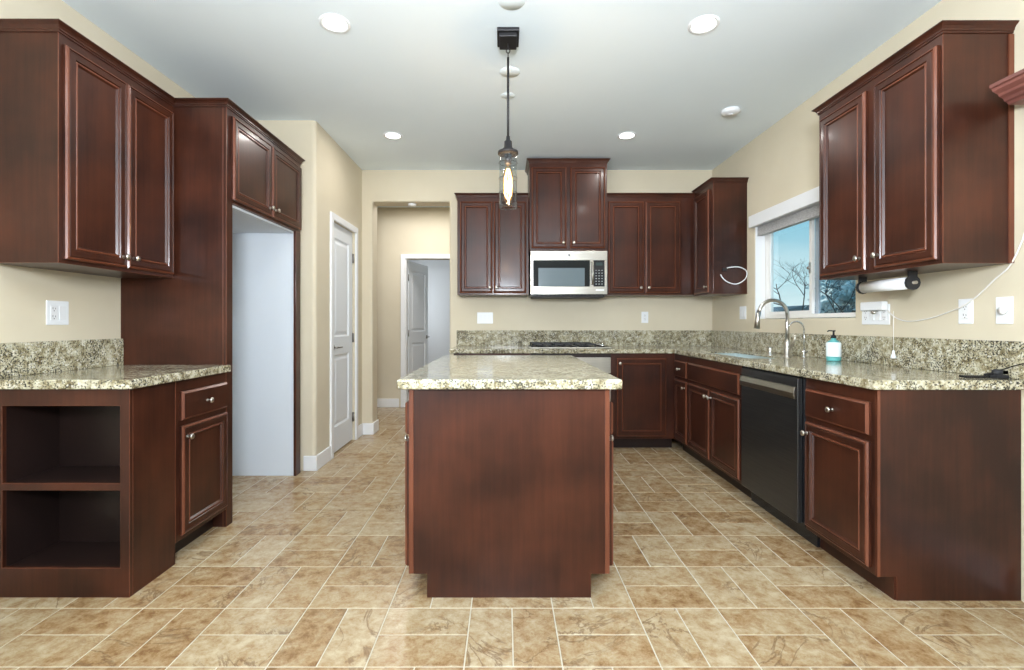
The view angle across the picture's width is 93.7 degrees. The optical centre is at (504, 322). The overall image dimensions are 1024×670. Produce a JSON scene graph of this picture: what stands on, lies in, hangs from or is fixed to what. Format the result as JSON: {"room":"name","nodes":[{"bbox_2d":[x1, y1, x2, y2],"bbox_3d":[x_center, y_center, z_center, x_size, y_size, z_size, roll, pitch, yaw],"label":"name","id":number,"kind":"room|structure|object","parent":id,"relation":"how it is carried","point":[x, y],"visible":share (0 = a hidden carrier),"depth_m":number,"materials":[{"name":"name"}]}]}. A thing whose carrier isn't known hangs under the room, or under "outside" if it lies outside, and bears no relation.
{"room":"kitchen","nodes":[
{"label":"kitchen","id":0,"kind":"room"},
{"bbox_2d":[0,0,194,342],"bbox_3d":[-2.240,-0.221,1.835,0.120,2.833,4.070,0,0,0],"label":"wall","id":1,"kind":"structure","parent":0,"point":[94,301],"depth_m":2.38,"materials":[{"name":"beige paint"}]},
{"bbox_2d":[46,300,68,324],"bbox_3d":[-2.175,-0.049,2.335,0.010,0.117,0.117,0,0,0],"label":"wall plate","id":2,"kind":"object","parent":1,"relation":"attached to","point":[57,312],"visible":1,"depth_m":2.33,"materials":[{"name":"white plastic"}]},
{"bbox_2d":[51,306,56,319],"bbox_3d":[-2.173,-0.049,2.312,0.002,0.068,0.033,0,0,0],"label":"receptacle","id":3,"kind":"object","parent":2,"relation":"attached to","point":[53,308],"depth_m":2.31,"materials":[{"name":"grey plastic"}]},
{"bbox_2d":[0,338,123,377],"bbox_3d":[-2.169,0.161,2.354,0.020,0.148,0.728,0,0,0],"label":"backsplash","id":4,"kind":"structure","parent":1,"relation":"attached to","point":[19,358],"depth_m":2.32,"materials":[{"name":"stone"}]},
{"bbox_2d":[0,19,174,277],"bbox_3d":[-2.003,-0.759,2.356,0.350,1.010,0.728,0,0,0],"label":"upper cabinet","id":5,"kind":"object","parent":1,"relation":"attached to","point":[87,139],"visible":1,"depth_m":2.12,"materials":[{"name":"brown wood"}]},
{"bbox_2d":[256,120,361,470],"bbox_3d":[-1.857,-0.221,4.380,0.746,2.833,1.240,0,0,0],"label":"wall","id":6,"kind":"structure","parent":0,"point":[331,180],"depth_m":3.82,"materials":[{"name":"beige paint"}]},
{"bbox_2d":[303,446,330,470],"bbox_3d":[-1.522,1.097,3.900,0.107,0.118,0.311,0,0,0],"label":"baseboard","id":7,"kind":"structure","parent":6,"relation":"attached to","point":[310,463],"depth_m":3.76,"materials":[{"name":"white paint"}]},
{"bbox_2d":[334,223,353,452],"bbox_3d":[-1.493,0.129,4.436,0.092,2.030,0.613,0,0,0],"label":"door","id":8,"kind":"structure","parent":6,"relation":"in","point":[343,256],"depth_m":4.45,"materials":[{"name":"white paint"}]},
{"bbox_2d":[330,211,357,458],"bbox_3d":[-1.475,0.105,4.430,0.018,2.102,0.744,0,0,0],"label":"trim","id":9,"kind":"structure","parent":6,"relation":"attached to","point":[333,217],"depth_m":4.10,"materials":[{"name":"white paint"}]},
{"bbox_2d":[358,419,378,437],"bbox_3d":[-1.422,1.097,4.995,0.124,0.118,0.370,0,0,0],"label":"baseboard","id":10,"kind":"structure","parent":6,"relation":"attached to","point":[364,428],"depth_m":4.96,"materials":[{"name":"white paint"}]},
{"bbox_2d":[377,208,449,406],"bbox_3d":[-1.300,-0.221,6.660,3.800,2.833,0.120,0,0,0],"label":"wall","id":11,"kind":"structure","parent":0,"point":[400,231],"depth_m":6.60,"materials":[{"name":"beige paint"}]},
{"bbox_2d":[377,399,398,406],"bbox_3d":[-2.277,1.097,6.592,1.645,0.118,0.016,0,0,0],"label":"baseboard","id":12,"kind":"structure","parent":11,"relation":"attached to","point":[380,402],"depth_m":6.58,"materials":[{"name":"white paint"}]},
{"bbox_2d":[408,261,428,399],"bbox_3d":[-1.265,0.134,7.084,0.093,2.020,0.751,0,0,12],"label":"door","id":13,"kind":"structure","parent":11,"relation":"in","point":[418,336],"depth_m":7.06,"materials":[{"name":"white paint"}]},
{"bbox_2d":[401,254,449,406],"bbox_3d":[-0.986,0.106,6.651,0.892,2.100,0.138,0,0,0],"label":"trim","id":14,"kind":"structure","parent":11,"relation":"attached to","point":[404,262],"depth_m":6.58,"materials":[{"name":"white paint"}]},
{"bbox_2d":[408,260,449,362],"bbox_3d":[-1.300,-0.196,7.760,3.800,2.783,2.080,0,0,0],"label":"wall","id":15,"kind":"structure","parent":0,"point":[438,270],"depth_m":8.70,"materials":[{"name":"grey paint"}]},
{"bbox_2d":[62,0,941,207],"bbox_3d":[-1.550,-1.637,2.475,7.700,0.100,12.650,0,0,0],"label":"ceiling","id":16,"kind":"structure","parent":0,"point":[427,72],"depth_m":2.97,"materials":[{"name":"paint"}]},
{"bbox_2d":[319,13,350,32],"bbox_3d":[-0.900,-1.582,2.540,0.160,0.008,0.160,0,0,0],"label":"recessed light","id":17,"kind":"object","parent":16,"relation":"in","point":[335,23],"visible":1,"depth_m":2.54,"materials":[{"name":"white plastic"}]},
{"bbox_2d":[383,132,402,139],"bbox_3d":[-0.948,-1.582,4.060,0.160,0.008,0.160,0,0,0],"label":"recessed light","id":18,"kind":"object","parent":16,"relation":"in","point":[390,135],"visible":1,"depth_m":4.05,"materials":[{"name":"white plastic"}]},
{"bbox_2d":[497,27,518,209],"bbox_3d":[0.017,-1.110,2.650,0.120,0.952,0.160,0,0,0],"label":"pendant light","id":19,"kind":"object","parent":16,"relation":"hanging from","point":[507,37],"visible":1,"depth_m":2.64,"materials":[{"name":"black metal"}]},
{"bbox_2d":[498,136,517,164],"bbox_3d":[0.017,-0.956,2.655,0.114,0.156,0.114,0,0,0],"label":"socket","id":20,"kind":"object","parent":19,"relation":"attached to","point":[507,152],"depth_m":2.64,"materials":[{"name":"grey metal"}]},
{"bbox_2d":[501,92,514,98],"bbox_3d":[0.020,-1.585,3.350,0.100,0.002,0.100,0,0,0],"label":"cover plate","id":21,"kind":"object","parent":16,"relation":"attached to","point":[503,95],"visible":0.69,"depth_m":3.34,"materials":[{"name":"paint"}]},
{"bbox_2d":[500,67,519,76],"bbox_3d":[0.031,-1.585,3.035,0.130,0.002,0.130,0,0,0],"label":"cover plate","id":22,"kind":"object","parent":16,"relation":"attached to","point":[513,71],"visible":0.92,"depth_m":3.03,"materials":[{"name":"paint"}]},
{"bbox_2d":[499,0,524,9],"bbox_3d":[0.033,-1.585,2.370,0.130,0.002,0.130,0,0,0],"label":"cover plate","id":23,"kind":"object","parent":16,"relation":"attached to","point":[506,4],"visible":1,"depth_m":2.39,"materials":[{"name":"paint"}]},
{"bbox_2d":[617,132,636,139],"bbox_3d":[1.030,-1.582,4.060,0.160,0.008,0.160,0,0,0],"label":"recessed light","id":24,"kind":"object","parent":16,"relation":"in","point":[625,135],"visible":1,"depth_m":4.05,"materials":[{"name":"white plastic"}]},
{"bbox_2d":[688,15,719,33],"bbox_3d":[1.056,-1.582,2.550,0.160,0.008,0.160,0,0,0],"label":"recessed light","id":25,"kind":"object","parent":16,"relation":"in","point":[706,23],"visible":1,"depth_m":2.55,"materials":[{"name":"white plastic"}]},
{"bbox_2d":[721,106,740,116],"bbox_3d":[1.684,-1.569,3.580,0.136,0.034,0.136,0,0,0],"label":"smoke detector","id":26,"kind":"object","parent":16,"relation":"attached to","point":[733,110],"visible":1,"depth_m":3.55,"materials":[{"name":"white plastic"}]},
{"bbox_2d":[0,407,1023,669],"bbox_3d":[-1.550,1.186,2.475,7.700,0.060,12.650,0,0,0],"label":"floor","id":27,"kind":"structure","parent":0,"point":[309,571],"depth_m":1.96,"materials":[{"name":"tile"}]},
{"bbox_2d":[0,382,174,597],"bbox_3d":[-1.879,0.716,2.160,0.598,0.880,0.280,0,0,0],"label":"base cabinet","id":28,"kind":"object","parent":27,"relation":"on","point":[87,476],"visible":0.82,"depth_m":2.13,"materials":[{"name":"brown wood"}]},
{"bbox_2d":[175,373,227,552],"bbox_3d":[-1.853,0.716,2.510,0.650,0.880,0.418,0,0,0],"label":"base cabinet","id":29,"kind":"object","parent":27,"relation":"on","point":[201,416],"visible":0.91,"depth_m":2.47,"materials":[{"name":"brown wood"}]},
{"bbox_2d":[0,338,230,388],"bbox_3d":[-1.865,0.181,2.354,0.629,0.189,0.728,0,0,0],"label":"countertop","id":30,"kind":"structure","parent":29,"relation":"on","point":[94,363],"depth_m":2.23,"materials":[{"name":"stone"}]},
{"bbox_2d":[121,98,304,526],"bbox_3d":[-1.853,-0.054,3.212,0.650,2.420,1.041,0,0,0],"label":"tall cabinet","id":31,"kind":"object","parent":27,"relation":"on","point":[232,296],"visible":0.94,"depth_m":2.92,"materials":[{"name":"brown wood"}]},
{"bbox_2d":[454,353,529,354],"bbox_3d":[-0.120,0.716,4.654,0.700,0.880,0.651,0,0,0],"label":"base cabinet","id":32,"kind":"object","parent":27,"relation":"on","point":[454,353],"visible":0.02,"depth_m":4.38,"materials":[{"name":"brown wood"}]},
{"bbox_2d":[404,389,613,597],"bbox_3d":[0.018,0.716,2.730,0.950,0.880,1.420,0,0,0],"label":"kitchen island","id":33,"kind":"object","parent":27,"relation":"on","point":[509,492],"visible":0.84,"depth_m":2.02,"materials":[{"name":"brown wood"}]},
{"bbox_2d":[397,355,621,388],"bbox_3d":[0.019,0.255,2.732,0.936,0.042,1.495,0,0,0],"label":"island countertop","id":34,"kind":"structure","parent":33,"relation":"on","point":[447,371],"depth_m":2.22,"materials":[{"name":"stone"}]},
{"bbox_2d":[530,353,610,435],"bbox_3d":[0.600,0.717,4.630,0.735,0.878,0.660,0,0,0],"label":"oven","id":35,"kind":"object","parent":27,"relation":"on","point":[602,361],"visible":0.11,"depth_m":4.36,"materials":[{"name":"silver metal"}]},
{"bbox_2d":[611,353,674,447],"bbox_3d":[1.258,0.716,4.654,0.580,0.880,0.651,0,0,0],"label":"base cabinet","id":36,"kind":"object","parent":27,"relation":"on","point":[643,409],"visible":0.85,"depth_m":4.37,"materials":[{"name":"brown wood"}]},
{"bbox_2d":[674,354,697,459],"bbox_3d":[1.822,0.716,4.212,0.652,0.880,0.334,0,0,0],"label":"base cabinet","id":37,"kind":"object","parent":27,"relation":"on","point":[681,361],"visible":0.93,"depth_m":4.19,"materials":[{"name":"brown wood"}]},
{"bbox_2d":[687,356,750,497],"bbox_3d":[1.822,0.716,3.590,0.652,0.880,0.909,0,0,0],"label":"base cabinet","id":38,"kind":"object","parent":27,"relation":"on","point":[714,389],"visible":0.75,"depth_m":3.49,"materials":[{"name":"brown wood"}]},
{"bbox_2d":[739,366,819,546],"bbox_3d":[1.825,0.717,2.803,0.646,0.879,0.661,0,0,0],"label":"dishwasher","id":39,"kind":"object","parent":27,"relation":"on","point":[773,403],"visible":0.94,"depth_m":2.70,"materials":[{"name":"black metal"}]},
{"bbox_2d":[800,378,1020,600],"bbox_3d":[1.822,0.716,2.233,0.652,0.880,0.476,0,0,0],"label":"base cabinet","id":40,"kind":"object","parent":27,"relation":"on","point":[917,493],"visible":0.85,"depth_m":2.00,"materials":[{"name":"brown wood"}]},
{"bbox_2d":[449,330,1023,389],"bbox_3d":[0.822,0.176,3.475,2.653,0.199,3.007,0,0,0],"label":"countertop","id":41,"kind":"structure","parent":40,"relation":"on","point":[866,362],"depth_m":2.85,"materials":[{"name":"stone"}]},
{"bbox_2d":[528,342,610,348],"bbox_3d":[0.607,0.215,4.670,0.750,0.042,0.500,0,0,0],"label":"cooktop","id":42,"kind":"object","parent":41,"relation":"in","point":[533,345],"visible":1,"depth_m":4.52,"materials":[{"name":"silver metal"}]},
{"bbox_2d":[715,353,768,357],"bbox_3d":[1.765,0.357,3.570,0.267,0.218,0.737,0,0,0],"label":"sink","id":43,"kind":"object","parent":41,"relation":"in","point":[729,354],"visible":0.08,"depth_m":3.84,"materials":[{"name":"grey metal"}]},
{"bbox_2d":[767,347,772,354],"bbox_3d":[1.945,0.207,3.520,0.040,0.058,0.040,0,0,0],"label":"air gap","id":44,"kind":"object","parent":41,"relation":"on","point":[769,348],"visible":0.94,"depth_m":3.51,"materials":[{"name":"silver metal"}]},
{"bbox_2d":[754,298,796,356],"bbox_3d":[1.862,0.033,3.316,0.261,0.407,0.104,0,0,0],"label":"kitchen faucet","id":45,"kind":"object","parent":41,"relation":"on","point":[787,344],"visible":1,"depth_m":3.33,"materials":[{"name":"silver metal"}]},
{"bbox_2d":[787,321,807,357],"bbox_3d":[1.972,0.111,3.230,0.129,0.250,0.052,0,0,0],"label":"filter faucet","id":46,"kind":"object","parent":41,"relation":"on","point":[804,351],"visible":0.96,"depth_m":3.23,"materials":[{"name":"silver metal"}]},
{"bbox_2d":[826,330,841,360],"bbox_3d":[2.040,0.140,2.980,0.081,0.192,0.081,0,0,0],"label":"soap dispenser","id":47,"kind":"object","parent":41,"relation":"on","point":[833,346],"visible":1,"depth_m":2.95,"materials":[{"name":"teal"}]},
{"bbox_2d":[959,363,1023,378],"bbox_3d":[2.055,0.124,1.947,0.185,0.221,0.267,0,0,0],"label":"clamp","id":48,"kind":"object","parent":41,"relation":"on","point":[995,373],"visible":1,"depth_m":2.04,"materials":[{"name":"black plastic"}]},
{"bbox_2d":[362,170,711,422],"bbox_3d":[0.284,-0.221,5.080,3.769,2.833,0.200,0,0,0],"label":"wall","id":49,"kind":"structure","parent":0,"point":[379,187],"depth_m":4.98,"materials":[{"name":"beige paint"}]},
{"bbox_2d":[477,312,492,323],"bbox_3d":[-0.207,-0.052,4.974,0.163,0.117,0.010,0,0,0],"label":"wall plate","id":50,"kind":"object","parent":49,"relation":"attached to","point":[482,317],"visible":1,"depth_m":4.97,"materials":[{"name":"white plastic"}]},
{"bbox_2d":[454,193,528,296],"bbox_3d":[-0.132,-0.768,4.803,0.723,0.988,0.350,0,0,0],"label":"upper cabinet","id":51,"kind":"object","parent":49,"relation":"attached to","point":[492,241],"visible":0.99,"depth_m":4.67,"materials":[{"name":"brown wood"}]},
{"bbox_2d":[525,158,609,253],"bbox_3d":[0.606,-1.131,4.763,0.798,0.878,0.430,0,0,0],"label":"upper cabinet","id":52,"kind":"object","parent":49,"relation":"attached to","point":[568,196],"visible":0.99,"depth_m":4.59,"materials":[{"name":"brown wood"}]},
{"bbox_2d":[529,251,606,298],"bbox_3d":[0.608,-0.467,4.747,0.730,0.440,0.464,0,0,0],"label":"microwave","id":53,"kind":"object","parent":52,"relation":"attached to","point":[552,274],"visible":1,"depth_m":4.57,"materials":[{"name":"silver metal"}]},
{"bbox_2d":[641,312,647,322],"bbox_3d":[1.450,-0.059,4.975,0.071,0.117,0.009,0,0,0],"label":"wall plate","id":54,"kind":"object","parent":49,"relation":"attached to","point":[644,315],"visible":1,"depth_m":4.97,"materials":[{"name":"white plastic"}]},
{"bbox_2d":[605,193,711,296],"bbox_3d":[1.563,-0.768,4.803,1.166,0.988,0.350,0,0,0],"label":"upper cabinet","id":55,"kind":"object","parent":49,"relation":"attached to","point":[650,236],"visible":0.84,"depth_m":4.67,"materials":[{"name":"brown wood"}]},
{"bbox_2d":[783,340,791,356],"bbox_3d":[1.965,0.178,3.340,0.056,0.116,0.056,0,0,0],"label":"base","id":56,"kind":"object","parent":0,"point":[787,344],"depth_m":3.32,"materials":[{"name":"silver metal"}]},
{"bbox_2d":[826,356,840,360],"bbox_3d":[2.040,0.222,2.980,0.080,0.028,0.080,0,0,0],"label":"bottle","id":57,"kind":"object","parent":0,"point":[828,358],"depth_m":2.95,"materials":[{"name":"teal plastic"}]},
{"bbox_2d":[712,0,1023,601],"bbox_3d":[2.224,-0.221,0.575,0.150,2.833,8.850,0,0,0],"label":"wall","id":58,"kind":"structure","parent":0,"point":[781,164],"depth_m":2.64,"materials":[{"name":"beige paint"}]},
{"bbox_2d":[691,177,748,295],"bbox_3d":[1.971,-0.771,4.454,0.356,1.025,0.451,0,0,0],"label":"upper cabinet","id":59,"kind":"object","parent":58,"relation":"attached to","point":[720,203],"visible":1,"depth_m":4.26,"materials":[{"name":"brown wood"}]},
{"bbox_2d":[720,266,747,284],"bbox_3d":[2.020,-0.419,4.243,0.239,0.161,0.026,0,0,0],"label":"cable loop","id":60,"kind":"object","parent":59,"relation":"attached to","point":[723,269],"visible":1,"depth_m":4.23,"materials":[{"name":"white plastic"}]},
{"bbox_2d":[740,306,745,318],"bbox_3d":[2.143,-0.092,4.330,0.010,0.117,0.117,0,0,0],"label":"wall plate","id":61,"kind":"object","parent":58,"relation":"attached to","point":[742,308],"visible":1,"depth_m":4.32,"materials":[{"name":"white plastic"}]},
{"bbox_2d":[755,217,855,318],"bbox_3d":[2.217,-0.462,3.540,0.133,0.851,1.170,0,0,0],"label":"window","id":62,"kind":"structure","parent":58,"relation":"in","point":[763,244],"depth_m":3.96,"materials":[{"name":"white plastic"}]},
{"bbox_2d":[749,186,818,235],"bbox_3d":[2.158,-0.832,3.515,0.107,0.175,1.270,0,0,0],"label":"window blind","id":63,"kind":"object","parent":62,"relation":"attached to","point":[804,207],"visible":0.6,"depth_m":3.62,"materials":[{"name":"white paint"}]},
{"bbox_2d":[862,304,889,324],"bbox_3d":[2.143,-0.049,2.780,0.010,0.117,0.209,0,0,0],"label":"wall plate","id":64,"kind":"object","parent":58,"relation":"attached to","point":[883,316],"visible":0.77,"depth_m":2.76,"materials":[{"name":"white plastic"}]},
{"bbox_2d":[864,311,867,319],"bbox_3d":[2.142,-0.049,2.849,0.002,0.068,0.033,0,0,0],"label":"receptacle","id":65,"kind":"object","parent":64,"relation":"attached to","point":[865,312],"depth_m":2.85,"materials":[{"name":"grey plastic"}]},
{"bbox_2d":[860,301,887,313],"bbox_3d":[2.125,-0.087,2.765,0.036,0.070,0.170,0,0,0],"label":"controller","id":66,"kind":"object","parent":64,"relation":"attached to","point":[879,305],"visible":1,"depth_m":2.75,"materials":[{"name":"white plastic"}]},
{"bbox_2d":[882,310,886,319],"bbox_3d":[2.142,-0.049,2.711,0.002,0.068,0.033,0,0,0],"label":"receptacle","id":67,"kind":"object","parent":64,"relation":"attached to","point":[884,312],"depth_m":2.71,"materials":[{"name":"grey plastic"}]},
{"bbox_2d":[811,20,1019,279],"bbox_3d":[1.974,-0.758,2.430,0.348,1.011,0.856,0,0,0],"label":"upper cabinet","id":68,"kind":"object","parent":58,"relation":"attached to","point":[916,153],"visible":1,"depth_m":2.11,"materials":[{"name":"brown wood"}]},
{"bbox_2d":[856,271,920,293],"bbox_3d":[1.980,-0.209,2.487,0.072,0.098,0.355,0,0,0],"label":"paper towel holder","id":69,"kind":"object","parent":68,"relation":"attached to","point":[912,282],"visible":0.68,"depth_m":2.33,"materials":[{"name":"black plastic"}]},
{"bbox_2d":[859,277,906,292],"bbox_3d":[1.980,-0.196,2.496,0.060,0.060,0.302,0,0,0],"label":"paper towel roll","id":70,"kind":"object","parent":69,"relation":"on","point":[897,283],"visible":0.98,"depth_m":2.48,"materials":[{"name":"white paper"}]},
{"bbox_2d":[887,233,1023,321],"bbox_3d":[2.138,-0.286,2.270,0.017,0.560,0.825,0,0,0],"label":"power cable","id":71,"kind":"object","parent":58,"relation":"attached to","point":[1022,239],"visible":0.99,"depth_m":2.15,"materials":[{"name":"white plastic"}]},
{"bbox_2d":[958,298,973,323],"bbox_3d":[2.144,-0.054,2.235,0.009,0.117,0.071,0,0,0],"label":"wall plate","id":72,"kind":"object","parent":58,"relation":"attached to","point":[966,313],"visible":1,"depth_m":2.23,"materials":[{"name":"white plastic"}]},
{"bbox_2d":[961,304,967,318],"bbox_3d":[2.142,-0.054,2.235,0.002,0.068,0.033,0,0,0],"label":"receptacle","id":73,"kind":"object","parent":72,"relation":"attached to","point":[964,310],"depth_m":2.24,"materials":[{"name":"grey plastic"}]},
{"bbox_2d":[996,296,1013,323],"bbox_3d":[2.138,-0.054,2.062,0.020,0.117,0.071,0,0,0],"label":"wall plate","id":74,"kind":"object","parent":58,"relation":"attached to","point":[1004,305],"visible":1,"depth_m":2.05,"materials":[{"name":"white plastic"}]},
{"bbox_2d":[989,69,1023,104],"bbox_3d":[2.058,-0.926,0.975,0.180,0.080,1.950,0,0,0],"label":"wooden valance","id":75,"kind":"object","parent":58,"relation":"attached to","point":[1010,88],"visible":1,"depth_m":1.90,"materials":[{"name":"brown wood"}]},
{"bbox_2d":[890,311,896,358],"bbox_3d":[2.104,0.065,2.600,0.026,0.257,0.026,0,0,0],"label":"pull chain","id":76,"kind":"object","parent":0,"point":[893,355],"visible":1,"depth_m":2.60,"materials":[{"name":"white plastic"}]},
{"label":"outside","id":77,"kind":"structure","parent":0,"visible":0},
{"bbox_3d":[31.160,1.481,25.000,57.680,0.050,110.000,0,0,0],"label":"ground","id":78,"kind":"structure","parent":77,"visible":0},
{"bbox_2d":[773,259,855,317],"bbox_3d":[6.478,-0.075,9.141,4.248,3.085,1.903,0,0,28],"label":"bare tree","id":79,"kind":"object","parent":78,"relation":"on","point":[799,275],"visible":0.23,"depth_m":9.26,"materials":[{"name":"grey plant"}]},
{"bbox_2d":[773,305,855,318],"bbox_3d":[24.000,0.181,34.000,15.200,2.550,9.200,0,0,0],"label":"neighbor house","id":80,"kind":"structure","parent":78,"relation":"on","point":[791,308],"depth_m":29.40,"materials":[{"name":"grey paint"}]},
{"bbox_2d":[804,280,855,317],"bbox_3d":[8.320,0.000,11.290,2.158,2.914,2.424,0,0,-35],"label":"bare tree","id":81,"kind":"object","parent":78,"relation":"on","point":[843,298],"visible":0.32,"depth_m":11.43,"materials":[{"name":"grey plant"}]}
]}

